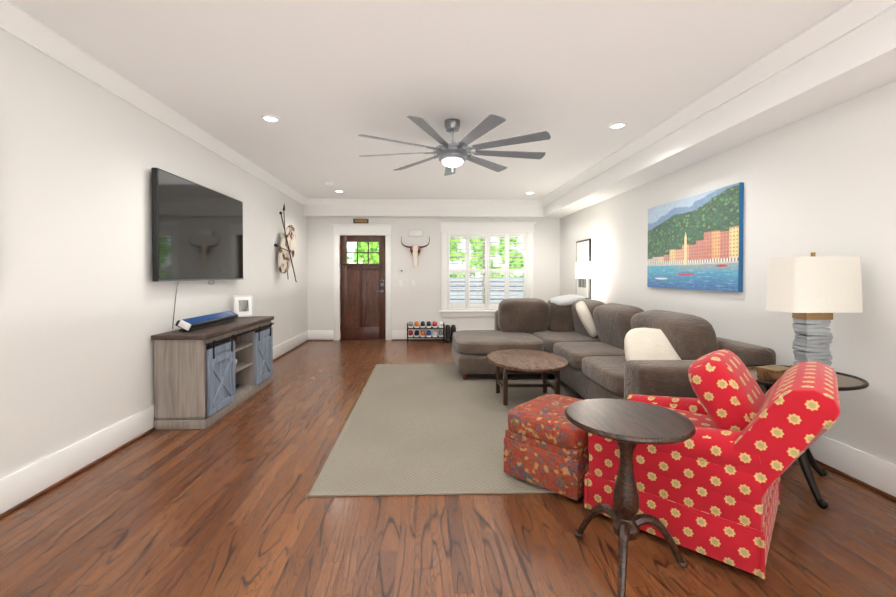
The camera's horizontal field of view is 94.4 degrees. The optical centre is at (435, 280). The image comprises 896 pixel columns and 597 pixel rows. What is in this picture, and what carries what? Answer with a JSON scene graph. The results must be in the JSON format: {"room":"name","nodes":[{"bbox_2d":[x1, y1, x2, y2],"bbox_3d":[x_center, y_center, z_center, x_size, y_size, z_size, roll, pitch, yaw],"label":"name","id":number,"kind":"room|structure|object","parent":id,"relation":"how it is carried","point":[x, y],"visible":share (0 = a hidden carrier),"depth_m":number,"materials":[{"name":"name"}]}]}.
{"room":"living room","nodes":[
{"label":"living room","id":0,"kind":"room"},
{"bbox_2d":[0,28,307,478],"bbox_3d":[-2.456,-0.107,2.959,0.150,2.750,10.830,0,1,-2],"label":"wall","id":1,"kind":"structure","parent":0,"point":[87,303],"depth_m":2.84,"materials":[{"name":"white paint"}]},
{"bbox_2d":[0,331,307,513],"bbox_3d":[-2.373,1.168,2.978,0.016,0.200,10.530,0,1,-2],"label":"baseboard","id":2,"kind":"structure","parent":1,"relation":"attached to","point":[22,485],"depth_m":2.72,"materials":[{"name":"white wood"}]},
{"bbox_2d":[0,0,307,204],"bbox_3d":[-2.325,-1.427,2.820,0.105,0.105,10.280,0,1,-2],"label":"crown molding","id":3,"kind":"structure","parent":1,"relation":"attached to","point":[13,20],"depth_m":2.99,"materials":[{"name":"white wood"}]},
{"bbox_2d":[0,340,309,518],"bbox_3d":[-2.363,1.258,2.980,0.036,0.020,10.530,0,1,-2],"label":"trim","id":4,"kind":"structure","parent":1,"relation":"attached to","point":[58,483],"depth_m":2.70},
{"bbox_2d":[151,167,243,281],"bbox_3d":[-2.374,-0.474,4.272,0.088,0.950,1.640,0,1,-2],"label":"wall-mounted tv","id":5,"kind":"object","parent":1,"relation":"attached to","point":[197,232],"visible":1,"depth_m":3.97,"materials":[{"name":"black metal"}]},
{"bbox_2d":[172,280,213,328],"bbox_3d":[-2.406,0.214,4.158,0.006,0.446,0.762,0,1,-2],"label":"cord","id":6,"kind":"object","parent":5,"relation":"hanging from","point":[175,301],"visible":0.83,"depth_m":3.82,"materials":[{"name":"black plastic"}]},
{"bbox_2d":[274,204,296,281],"bbox_3d":[-2.367,-0.593,6.536,0.099,1.267,0.624,0,1,12],"label":"shield","id":7,"kind":"object","parent":1,"relation":"attached to","point":[287,249],"visible":1,"depth_m":6.56,"materials":[{"name":"beige leather"}]},
{"bbox_2d":[308,198,539,205],"bbox_3d":[-0.202,-1.497,7.971,4.410,0.105,0.105,0,1,-2],"label":"crown molding","id":8,"kind":"structure","parent":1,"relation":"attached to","point":[419,202],"depth_m":7.97,"materials":[{"name":"white wood"}]},
{"bbox_2d":[7,0,850,199],"bbox_3d":[0.143,-1.532,3.015,5.350,0.100,10.830,0,1,-2],"label":"ceiling","id":9,"kind":"structure","parent":0,"point":[327,82],"depth_m":2.93,"materials":[{"name":"white paint"}]},
{"bbox_2d":[261,115,280,121],"bbox_3d":[-1.517,-1.487,3.823,0.169,0.011,0.169,0,1,-8],"label":"recessed light","id":10,"kind":"object","parent":9,"relation":"in","point":[272,118],"depth_m":3.81,"materials":[{"name":"white"}]},
{"bbox_2d":[325,182,333,185],"bbox_3d":[-1.666,-1.510,6.520,0.130,0.040,0.130,0,1,-2],"label":"smoke detector","id":11,"kind":"object","parent":9,"relation":"attached to","point":[329,184],"visible":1,"depth_m":6.47,"materials":[{"name":"white plastic"}]},
{"bbox_2d":[358,114,550,175],"bbox_3d":[0.166,-1.257,3.923,1.812,0.475,1.795,0,1,-2],"label":"ceiling fan","id":12,"kind":"object","parent":9,"relation":"hanging from","point":[451,155],"visible":1,"depth_m":3.78,"materials":[{"name":"silver metal"}]},
{"bbox_2d":[608,122,626,128],"bbox_3d":[1.760,-1.489,3.999,0.169,0.011,0.169,0,1,-8],"label":"recessed light","id":13,"kind":"object","parent":9,"relation":"in","point":[617,125],"depth_m":3.99,"materials":[{"name":"white"}]},
{"bbox_2d":[540,0,895,205],"bbox_3d":[2.218,-1.429,2.953,0.105,0.105,10.280,0,1,-2],"label":"crown molding","id":14,"kind":"structure","parent":9,"relation":"attached to","point":[837,24],"depth_m":2.87,"materials":[{"name":"white wood"}]},
{"bbox_2d":[307,217,559,339],"bbox_3d":[-0.014,-0.180,8.372,5.050,2.750,0.150,0,1,-2],"label":"wall","id":15,"kind":"structure","parent":0,"point":[419,301],"depth_m":8.29,"materials":[{"name":"white paint"}]},
{"bbox_2d":[308,330,332,339],"bbox_3d":[-2.265,1.097,8.240,0.480,0.200,0.016,0,1,-2],"label":"baseboard","id":16,"kind":"structure","parent":15,"relation":"attached to","point":[312,334],"depth_m":8.23,"materials":[{"name":"white wood"}]},
{"bbox_2d":[353,219,368,222],"bbox_3d":[-1.476,-1.173,8.232,0.300,0.085,0.018,0,1,-2],"label":"sign","id":17,"kind":"object","parent":15,"relation":"attached to","point":[360,220],"visible":1,"depth_m":8.22,"materials":[{"name":"brown wood"}]},
{"bbox_2d":[331,224,393,340],"bbox_3d":[-1.447,0.043,8.312,1.230,2.305,0.192,0,1,-2],"label":"door frame","id":18,"kind":"structure","parent":15,"relation":"attached to","point":[339,230],"depth_m":8.23,"materials":[{"name":"white wood"}]},
{"bbox_2d":[340,236,385,338],"bbox_3d":[-1.449,0.146,8.278,0.902,2.076,0.112,0,1,-2],"label":"front door","id":19,"kind":"structure","parent":15,"relation":"in","point":[362,301],"depth_m":8.30,"materials":[{"name":"brown wood"}]},
{"bbox_2d":[396,269,414,285],"bbox_3d":[-0.596,-0.051,8.269,0.375,0.330,0.025,0,1,-2],"label":"switch plates","id":20,"kind":"object","parent":15,"relation":"attached to","point":[400,281],"visible":1,"depth_m":8.27,"materials":[{"name":"white plastic"}]},
{"bbox_2d":[408,230,421,235],"bbox_3d":[-0.396,-0.933,8.256,0.280,0.120,0.040,0,1,-2],"label":"sensor","id":21,"kind":"object","parent":15,"relation":"attached to","point":[414,232],"visible":1,"depth_m":8.24,"materials":[{"name":"white plastic"}]},
{"bbox_2d":[401,236,429,266],"bbox_3d":[-0.394,-0.568,8.217,0.571,0.611,0.118,0,1,-2],"label":"skull","id":22,"kind":"object","parent":15,"relation":"attached to","point":[415,250],"visible":1,"depth_m":8.19,"materials":[{"name":"white plastic"}]},
{"bbox_2d":[392,339,442,339],"bbox_3d":[0.804,1.186,8.321,3.340,0.020,0.036,0,1,-2],"label":"trim","id":23,"kind":"structure","parent":15,"relation":"attached to","point":[392,339],"depth_m":8.27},
{"bbox_2d":[392,330,459,338],"bbox_3d":[0.803,1.096,8.330,3.340,0.200,0.016,0,1,-2],"label":"baseboard","id":24,"kind":"structure","parent":15,"relation":"attached to","point":[396,334],"depth_m":8.28,"materials":[{"name":"white wood"}]},
{"bbox_2d":[439,221,535,316],"bbox_3d":[1.042,-0.217,8.369,1.950,1.905,0.217,0,1,-2],"label":"window","id":25,"kind":"structure","parent":15,"relation":"in","point":[487,227],"depth_m":8.30,"materials":[{"name":"white wood"}]},
{"bbox_2d":[448,233,526,307],"bbox_3d":[1.042,-0.190,8.351,1.592,1.506,0.062,0,1,-2],"label":"window shutters","id":26,"kind":"object","parent":25,"relation":"attached to","point":[467,270],"visible":0.92,"depth_m":8.33,"materials":[{"name":"white wood"}]},
{"bbox_2d":[0,340,895,596],"bbox_3d":[0.143,1.317,3.054,5.350,0.100,10.830,0,1,-2],"label":"floor","id":27,"kind":"structure","parent":0,"point":[225,506],"depth_m":2.10,"materials":[{"name":"brown wood"}]},
{"bbox_2d":[151,316,273,429],"bbox_3d":[-2.169,0.851,4.281,0.466,0.800,1.600,0,1,-2],"label":"tv stand","id":28,"kind":"object","parent":27,"relation":"on","point":[205,378],"visible":0.98,"depth_m":3.58,"materials":[{"name":"grey wood"}]},
{"bbox_2d":[175,311,237,331],"bbox_3d":[-2.232,0.396,4.142,0.146,0.112,1.011,0,1,-2],"label":"soundbar","id":29,"kind":"object","parent":28,"relation":"on","point":[197,323],"visible":1,"depth_m":3.98,"materials":[{"name":"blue plastic"}]},
{"bbox_2d":[233,295,253,316],"bbox_3d":[-2.285,0.306,4.931,0.210,0.256,0.130,-1,1,-34],"label":"photo frame","id":30,"kind":"object","parent":28,"relation":"on","point":[243,305],"visible":0.92,"depth_m":4.90,"materials":[{"name":"white wood"}]},
{"bbox_2d":[407,321,444,342],"bbox_3d":[-0.186,1.006,8.128,0.726,0.385,0.296,0,1,-2],"label":"shoe rack","id":31,"kind":"object","parent":27,"relation":"on","point":[441,324],"visible":1,"depth_m":8.06,"materials":[{"name":"black metal"}]},
{"bbox_2d":[308,364,580,496],"bbox_3d":[0.502,1.245,4.264,2.606,0.012,3.576,0,1,-2],"label":"rug","id":32,"kind":"object","parent":27,"relation":"on","point":[424,429],"visible":0.46,"depth_m":3.32,"materials":[{"name":"carpet"}]},
{"bbox_2d":[487,349,567,404],"bbox_3d":[0.950,1.024,4.339,0.800,0.426,1.039,0,1,-2],"label":"coffee table","id":33,"kind":"object","parent":32,"relation":"on","point":[520,361],"visible":0.98,"depth_m":4.21,"materials":[{"name":"brown wood"}]},
{"bbox_2d":[504,394,588,499],"bbox_3d":[0.823,1.044,2.715,0.510,0.430,0.610,1,1,43],"label":"ottoman","id":34,"kind":"object","parent":32,"relation":"on","point":[545,442],"visible":0.6,"depth_m":2.49,"materials":[{"name":"fabric"}]},
{"bbox_2d":[452,294,775,399],"bbox_3d":[1.377,0.731,4.643,2.190,1.003,3.350,0,1,-2],"label":"sectional sofa","id":35,"kind":"object","parent":32,"relation":"on","point":[614,351],"visible":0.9,"depth_m":4.25,"materials":[{"name":"fabric"}]},
{"bbox_2d":[445,325,455,341],"bbox_3d":[0.304,1.039,8.124,0.210,0.320,0.283,0,1,-2],"label":"boots","id":36,"kind":"object","parent":27,"relation":"on","point":[447,332],"visible":0.83,"depth_m":8.14,"materials":[{"name":"black leather"}]},
{"bbox_2d":[575,262,603,298],"bbox_3d":[2.408,0.471,6.496,0.240,1.500,0.600,0,1,-2],"label":"floor lamp","id":37,"kind":"object","parent":27,"relation":"on","point":[591,270],"visible":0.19,"depth_m":6.24,"materials":[{"name":"white fabric"}]},
{"bbox_2d":[565,398,695,596],"bbox_3d":[0.861,0.944,1.854,0.541,0.680,0.524,0,1,-2],"label":"pedestal table","id":38,"kind":"object","parent":27,"relation":"on","point":[627,426],"visible":1,"depth_m":1.82,"materials":[{"name":"brown wood"}]},
{"bbox_2d":[584,349,840,578],"bbox_3d":[1.441,0.819,2.197,0.992,0.894,0.782,1,1,43],"label":"armchair","id":39,"kind":"object","parent":27,"relation":"on","point":[710,488],"visible":0.73,"depth_m":1.89,"materials":[{"name":"red fabric"}]},
{"bbox_2d":[745,364,868,508],"bbox_3d":[2.222,0.932,2.595,0.749,0.687,0.608,0,1,-2],"label":"end table","id":40,"kind":"object","parent":27,"relation":"on","point":[806,459],"visible":0.42,"depth_m":2.45,"materials":[{"name":"brown"}]},
{"bbox_2d":[756,365,789,381],"bbox_3d":[2.054,0.561,2.505,0.175,0.069,0.115,0,1,-22],"label":"box","id":41,"kind":"object","parent":40,"relation":"on","point":[774,373],"visible":0.69,"depth_m":2.48,"materials":[{"name":"brown wood"}]},
{"bbox_2d":[766,252,862,369],"bbox_3d":[2.381,0.210,2.619,0.430,0.770,0.230,0,1,-2],"label":"table lamp","id":42,"kind":"object","parent":40,"relation":"on","point":[812,293],"visible":0.85,"depth_m":2.51,"materials":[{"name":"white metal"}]},
{"bbox_2d":[303,7,895,217],"bbox_3d":[0.143,-1.327,3.018,5.050,0.310,10.530,0,1,-2],"label":"soffit","id":43,"kind":"structure","parent":0,"point":[861,60],"depth_m":3.20,"materials":[{"name":"white paint"}]},
{"bbox_2d":[560,81,895,464],"bbox_3d":[2.742,-0.109,3.111,0.150,2.750,10.830,0,1,-2],"label":"wall","id":44,"kind":"structure","parent":0,"point":[822,183],"depth_m":3.02,"materials":[{"name":"white paint"}]},
{"bbox_2d":[576,239,590,298],"bbox_3d":[2.531,-0.183,7.101,0.033,1.010,0.600,0,1,-2],"label":"picture","id":45,"kind":"object","parent":44,"relation":"attached to","point":[583,250],"visible":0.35,"depth_m":7.05,"materials":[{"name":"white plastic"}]},
{"bbox_2d":[647,182,743,291],"bbox_3d":[2.610,-0.380,4.294,0.040,0.940,1.450,0,1,-2],"label":"painting","id":46,"kind":"object","parent":44,"relation":"attached to","point":[695,242],"visible":1,"depth_m":4.08,"materials":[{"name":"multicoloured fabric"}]},
{"bbox_2d":[809,435,895,496],"bbox_3d":[2.659,1.166,3.126,0.016,0.200,10.530,0,1,-2],"label":"baseboard","id":47,"kind":"structure","parent":44,"relation":"attached to","point":[879,473],"depth_m":2.62,"materials":[{"name":"white"}]},
{"bbox_2d":[815,459,895,500],"bbox_3d":[2.644,1.256,3.127,0.026,0.020,10.530,0,1,-2],"label":"trim","id":48,"kind":"structure","parent":44,"relation":"attached to","point":[881,492],"depth_m":2.60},
{"label":"outside","id":49,"kind":"structure","parent":0,"visible":0},
{"bbox_2d":[347,237,523,303],"bbox_3d":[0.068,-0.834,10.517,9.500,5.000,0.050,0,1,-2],"label":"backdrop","id":50,"kind":"structure","parent":49,"point":[363,257],"depth_m":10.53,"materials":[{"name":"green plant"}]}
]}

